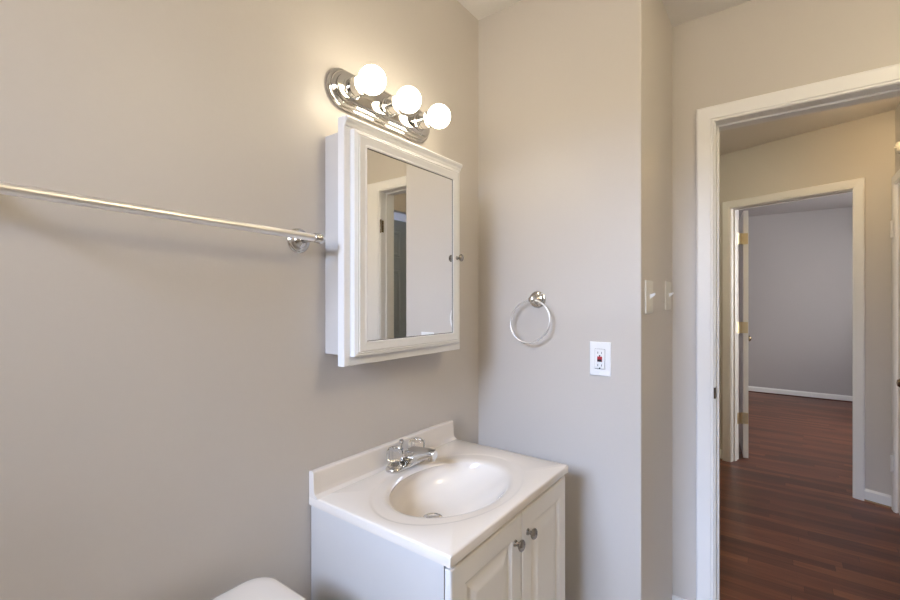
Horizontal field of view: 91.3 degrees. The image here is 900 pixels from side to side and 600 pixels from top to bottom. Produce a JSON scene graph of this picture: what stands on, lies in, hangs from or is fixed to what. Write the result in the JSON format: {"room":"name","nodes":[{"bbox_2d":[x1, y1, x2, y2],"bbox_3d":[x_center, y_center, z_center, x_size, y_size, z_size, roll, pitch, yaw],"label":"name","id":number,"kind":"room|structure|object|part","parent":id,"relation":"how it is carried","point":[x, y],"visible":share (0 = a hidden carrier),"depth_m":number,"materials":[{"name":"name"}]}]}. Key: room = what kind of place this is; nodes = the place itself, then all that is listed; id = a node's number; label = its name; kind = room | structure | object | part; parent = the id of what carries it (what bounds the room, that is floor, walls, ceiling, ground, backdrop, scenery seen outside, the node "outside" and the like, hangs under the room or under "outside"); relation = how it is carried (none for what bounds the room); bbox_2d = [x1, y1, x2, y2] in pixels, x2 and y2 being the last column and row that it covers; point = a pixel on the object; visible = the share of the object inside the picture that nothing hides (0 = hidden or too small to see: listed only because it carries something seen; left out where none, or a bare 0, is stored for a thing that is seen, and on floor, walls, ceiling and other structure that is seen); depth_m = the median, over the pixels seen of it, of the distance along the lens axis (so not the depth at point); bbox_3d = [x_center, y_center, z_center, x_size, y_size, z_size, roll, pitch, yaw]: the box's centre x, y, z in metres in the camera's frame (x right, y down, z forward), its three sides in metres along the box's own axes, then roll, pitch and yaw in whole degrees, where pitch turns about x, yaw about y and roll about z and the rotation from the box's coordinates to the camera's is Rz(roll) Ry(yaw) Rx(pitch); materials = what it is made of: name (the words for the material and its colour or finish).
{"room":"bathroom","nodes":[
{"label":"bathroom","id":0,"kind":"room"},
{"bbox_2d":[0,0,477,599],"bbox_3d":[-0.693,0.058,0.858,0.100,2.485,2.787,0,0,37],"label":"wall","id":1,"kind":"structure","parent":0,"point":[171,393],"depth_m":0.94,"materials":[{"name":"beige paint"}]},
{"bbox_2d":[0,182,324,252],"bbox_3d":[-0.542,-0.163,0.895,0.096,0.078,0.665,0,0,37],"label":"towel bar","id":2,"kind":"object","parent":1,"relation":"attached to","point":[298,240],"visible":1,"depth_m":0.82,"materials":[{"name":"silver metal"}]},
{"bbox_3d":[-0.375,-0.157,1.144,0.064,0.066,0.066,0,0,37],"label":"post","id":3,"kind":"part","parent":2,"relation":"part of","materials":[{"name":"silver metal"}]},
{"bbox_2d":[309,420,456,499],"bbox_3d":[-0.177,0.497,1.431,0.039,0.070,0.632,0,0,37],"label":"backsplash","id":4,"kind":"structure","parent":1,"relation":"attached to","point":[327,479],"depth_m":1.31,"materials":[{"name":"stone"}]},
{"bbox_2d":[326,65,450,142],"bbox_3d":[-0.155,-0.610,1.366,0.152,0.116,0.446,0,0,37],"label":"vanity light","id":5,"kind":"object","parent":1,"relation":"attached to","point":[362,95],"visible":1,"depth_m":1.32,"materials":[{"name":"silver metal"}]},
{"bbox_2d":[344,74,365,99],"bbox_3d":[-0.267,-0.610,1.259,0.042,0.062,0.062,0,0,37],"label":"socket","id":6,"kind":"object","parent":5,"relation":"attached to","point":[352,90],"depth_m":1.25,"materials":[{"name":"silver metal"}]},
{"bbox_3d":[-0.219,-0.610,1.224,0.086,0.077,0.077,0,0,37],"label":"bulb","id":7,"kind":"part","parent":5,"relation":"part of","materials":[{"name":"white glass"}]},
{"bbox_2d":[382,94,401,116],"bbox_3d":[-0.177,-0.610,1.380,0.042,0.062,0.062,0,0,37],"label":"socket","id":8,"kind":"object","parent":5,"relation":"attached to","point":[390,108],"depth_m":1.37,"materials":[{"name":"silver metal"}]},
{"bbox_3d":[-0.130,-0.610,1.344,0.086,0.077,0.077,0,0,37],"label":"bulb","id":9,"kind":"part","parent":5,"relation":"part of","materials":[{"name":"white glass"}]},
{"bbox_2d":[414,111,431,131],"bbox_3d":[-0.088,-0.610,1.500,0.042,0.062,0.062,0,0,37],"label":"socket","id":10,"kind":"object","parent":5,"relation":"attached to","point":[421,123],"depth_m":1.49,"materials":[{"name":"silver metal"}]},
{"bbox_3d":[-0.040,-0.610,1.464,0.086,0.077,0.077,0,0,37],"label":"bulb","id":11,"kind":"part","parent":5,"relation":"part of","materials":[{"name":"white glass"}]},
{"bbox_2d":[325,115,463,366],"bbox_3d":[-0.144,-0.155,1.388,0.144,0.664,0.528,0,0,37],"label":"medicine cabinet","id":12,"kind":"object","parent":1,"relation":"attached to","point":[393,257],"visible":1,"depth_m":1.27,"materials":[{"name":"white paint"}]},
{"bbox_3d":[-0.117,-0.474,1.369,0.012,0.026,0.526,0,0,37],"label":"crown moulding","id":13,"kind":"part","parent":12,"relation":"part of","materials":[{"name":"white paint"}]},
{"bbox_2d":[367,149,451,340],"bbox_3d":[-0.115,-0.151,1.362,0.013,0.528,0.395,0,0,37],"label":"mirror","id":14,"kind":"object","parent":12,"relation":"attached to","point":[409,201],"depth_m":1.33,"materials":[{"name":"silver mirror"}]},
{"bbox_3d":[0.033,-0.146,1.526,0.025,0.025,0.025,0,0,37],"label":"knob","id":15,"kind":"part","parent":12,"relation":"part of","materials":[{"name":"silver metal"}]},
{"bbox_2d":[478,0,647,599],"bbox_3d":[0.411,0.058,1.710,0.650,2.485,0.100,0,0,37],"label":"wall","id":16,"kind":"structure","parent":0,"point":[563,84],"depth_m":1.62,"materials":[{"name":"beige paint"}]},
{"bbox_2d":[510,291,550,343],"bbox_3d":[0.313,0.065,1.683,0.170,0.201,0.060,0,0,37],"label":"towel ring","id":17,"kind":"object","parent":16,"relation":"attached to","point":[537,299],"visible":1,"depth_m":1.68,"materials":[{"name":"silver metal"}]},
{"bbox_3d":[0.321,-0.002,1.677,0.066,0.066,0.060,0,0,37],"label":"post","id":18,"kind":"part","parent":17,"relation":"part of","materials":[{"name":"silver metal"}]},
{"bbox_2d":[590,341,610,376],"bbox_3d":[0.529,0.208,1.553,0.074,0.120,0.011,0,0,37],"label":"electrical outlet","id":19,"kind":"object","parent":16,"relation":"attached to","point":[600,352],"visible":1,"depth_m":1.55,"materials":[{"name":"white plastic"}]},
{"bbox_2d":[595,349,604,368],"bbox_3d":[0.528,0.208,1.552,0.034,0.068,0.004,0,0,37],"label":"receptacle","id":20,"kind":"object","parent":19,"relation":"attached to","point":[599,353],"depth_m":1.55,"materials":[{"name":"white plastic"}]},
{"bbox_2d":[648,0,671,599],"bbox_3d":[0.794,0.058,1.764,0.100,2.485,0.443,0,0,37],"label":"wall","id":21,"kind":"structure","parent":0,"point":[659,24],"depth_m":1.69,"materials":[{"name":"beige paint"}]},
{"bbox_2d":[645,280,655,313],"bbox_3d":[0.710,-0.011,1.548,0.024,0.116,0.100,0,0,37],"label":"light switch","id":22,"kind":"object","parent":21,"relation":"attached to","point":[649,294],"visible":1,"depth_m":1.54,"materials":[{"name":"beige plastic"}]},
{"bbox_2d":[665,281,673,309],"bbox_3d":[0.910,-0.018,1.816,0.024,0.116,0.100,0,0,37],"label":"light switch","id":23,"kind":"object","parent":21,"relation":"attached to","point":[668,294],"visible":1,"depth_m":1.81,"materials":[{"name":"beige plastic"}]},
{"bbox_3d":[0.903,-0.018,1.821,0.006,0.116,0.100,0,0,37],"label":"plate","id":24,"kind":"part","parent":23,"relation":"part of","materials":[{"name":"beige plastic"}]},
{"bbox_2d":[457,0,899,216],"bbox_3d":[2.177,-1.210,2.418,4.600,0.050,8.720,0,0,37],"label":"ceiling","id":25,"kind":"structure","parent":0,"point":[732,140],"depth_m":2.92,"materials":[{"name":"paint"}]},
{"bbox_2d":[672,0,899,599],"bbox_3d":[1.510,0.058,1.581,1.468,2.485,0.120,0,0,37],"label":"wall","id":26,"kind":"structure","parent":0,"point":[752,48],"depth_m":1.82,"materials":[{"name":"beige paint"}]},
{"bbox_2d":[672,595,686,599],"bbox_3d":[1.000,1.289,1.879,0.094,0.022,0.012,0,0,37],"label":"baseboard","id":27,"kind":"structure","parent":26,"relation":"attached to","point":[674,597],"depth_m":1.89,"materials":[{"name":"white paint"}]},
{"bbox_2d":[696,63,899,599],"bbox_3d":[1.382,0.251,1.676,0.764,2.099,0.158,0,0,37],"label":"door frame","id":28,"kind":"structure","parent":26,"relation":"attached to","point":[881,83],"depth_m":1.82,"materials":[{"name":"white paint"}]},
{"bbox_3d":[1.099,0.383,1.822,0.006,0.045,0.044,0,0,37],"label":"strike plate","id":29,"kind":"part","parent":28,"relation":"part of","materials":[{"name":"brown metal"}]},
{"bbox_3d":[1.399,0.253,1.751,0.690,2.094,0.019,0,0,37],"label":"casing","id":30,"kind":"part","parent":28,"relation":"part of","materials":[{"name":"white paint"}]},
{"bbox_2d":[739,207,852,395],"bbox_3d":[4.784,0.058,5.913,4.600,2.485,0.100,0,0,37],"label":"wall","id":31,"kind":"structure","parent":0,"point":[800,264],"depth_m":5.89,"materials":[{"name":"grey paint"}]},
{"bbox_2d":[748,386,852,402],"bbox_3d":[4.910,1.261,5.748,4.000,0.078,0.014,0,0,37],"label":"baseboard","id":32,"kind":"structure","parent":31,"relation":"attached to","point":[750,388],"depth_m":5.89,"materials":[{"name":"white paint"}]},
{"bbox_2d":[720,110,894,494],"bbox_3d":[2.112,0.058,3.869,0.120,2.485,2.614,0,0,-33],"label":"wall","id":33,"kind":"structure","parent":0,"point":[863,147],"depth_m":2.85,"materials":[{"name":"beige paint"}]},
{"bbox_2d":[723,177,864,500],"bbox_3d":[2.512,0.253,3.535,0.602,2.094,1.371,0,0,1],"label":"door frame","id":34,"kind":"structure","parent":33,"relation":"in","point":[736,338],"depth_m":3.53,"materials":[{"name":"white paint"}]},
{"bbox_2d":[864,488,891,506],"bbox_3d":[2.725,1.255,2.792,0.014,0.066,0.141,0,0,-33],"label":"baseboard","id":35,"kind":"structure","parent":33,"relation":"attached to","point":[878,497],"depth_m":2.79,"materials":[{"name":"white paint"}]},
{"bbox_2d":[864,499,891,508],"bbox_3d":[2.725,1.294,2.793,0.013,0.012,0.141,0,0,-33],"label":"trim","id":36,"kind":"structure","parent":33,"relation":"attached to","point":[864,499],"depth_m":2.79,"materials":[{"name":"brown wood"}]},
{"bbox_2d":[720,392,899,599],"bbox_3d":[3.161,1.325,3.737,4.600,0.050,5.430,0,0,37],"label":"floor","id":37,"kind":"structure","parent":0,"point":[793,527],"depth_m":2.62,"materials":[{"name":"brown wood"}]},
{"bbox_2d":[895,103,899,183],"bbox_3d":[2.770,0.058,2.319,0.500,2.485,1.069,0,0,37],"label":"wall","id":38,"kind":"structure","parent":0,"point":[897,110],"depth_m":2.69,"materials":[{"name":"beige paint"}]},
{"bbox_2d":[890,169,899,514],"bbox_3d":[2.513,0.268,2.414,0.086,2.064,0.803,0,0,37],"label":"door","id":39,"kind":"structure","parent":38,"relation":"in","point":[895,222],"depth_m":2.69,"materials":[{"name":"white paint"}]},
{"bbox_2d":[894,141,899,153],"bbox_3d":[2.646,-0.900,2.599,0.032,0.072,0.072,0,0,37],"label":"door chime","id":40,"kind":"object","parent":38,"relation":"attached to","point":[897,145],"visible":1,"depth_m":2.59,"materials":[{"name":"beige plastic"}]},
{"bbox_3d":[0.226,1.325,0.486,2.018,0.050,3.290,0,0,37],"label":"floor","id":41,"kind":"structure","parent":0,"visible":0},
{"bbox_2d":[211,577,305,599],"bbox_3d":[-0.304,0.963,0.645,0.665,0.674,0.464,0,0,37],"label":"toilet","id":42,"kind":"object","parent":41,"relation":"on","point":[259,588],"visible":1,"depth_m":0.95,"materials":[{"name":"white ceramic"}]},
{"bbox_2d":[311,476,564,599],"bbox_3d":[0.007,0.927,1.293,0.498,0.746,0.618,0,0,37],"label":"vanity cabinet","id":43,"kind":"object","parent":41,"relation":"on","point":[524,559],"visible":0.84,"depth_m":1.11,"materials":[{"name":"white paint"}]},
{"bbox_2d":[309,420,567,568],"bbox_3d":[-0.001,0.550,1.300,0.477,0.176,0.632,0,0,37],"label":"sink","id":44,"kind":"object","parent":43,"relation":"in","point":[443,509],"visible":0.95,"depth_m":1.28,"materials":[{"name":"ceramic"}]},
{"bbox_2d":[386,438,437,473],"bbox_3d":[-0.104,0.488,1.380,0.146,0.079,0.162,0,0,37],"label":"faucet","id":45,"kind":"object","parent":44,"relation":"on","point":[400,460],"visible":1,"depth_m":1.36,"materials":[{"name":"silver metal"}]},
{"bbox_3d":[-0.171,0.478,1.366,0.054,0.040,0.055,0,0,37],"label":"handle","id":46,"kind":"part","parent":45,"relation":"part of","materials":[{"name":"clear plastic"}]},
{"bbox_3d":[-0.140,0.521,1.407,0.054,0.014,0.162,0,0,37],"label":"plate","id":47,"kind":"part","parent":45,"relation":"part of","materials":[{"name":"silver metal"}]},
{"bbox_3d":[-0.110,0.478,1.448,0.054,0.040,0.055,0,0,37],"label":"handle","id":48,"kind":"part","parent":45,"relation":"part of","materials":[{"name":"clear plastic"}]},
{"bbox_3d":[-0.101,0.487,1.378,0.140,0.065,0.055,0,0,37],"label":"spout","id":49,"kind":"part","parent":45,"relation":"part of","materials":[{"name":"silver metal"}]},
{"bbox_3d":[0.090,0.879,1.043,0.016,0.632,0.314,0,0,37],"label":"door","id":50,"kind":"part","parent":43,"relation":"part of","materials":[{"name":"white wood"}]},
{"bbox_3d":[0.178,0.628,1.128,0.026,0.029,0.029,0,0,37],"label":"knob","id":51,"kind":"part","parent":43,"relation":"part of","materials":[{"name":"silver metal"}]},
{"bbox_3d":[0.221,0.628,1.185,0.026,0.029,0.029,0,0,37],"label":"knob","id":52,"kind":"part","parent":43,"relation":"part of","materials":[{"name":"silver metal"}]},
{"bbox_3d":[0.275,0.879,1.291,0.016,0.632,0.300,0,0,37],"label":"door","id":53,"kind":"part","parent":43,"relation":"part of","materials":[{"name":"white wood"}]}
]}

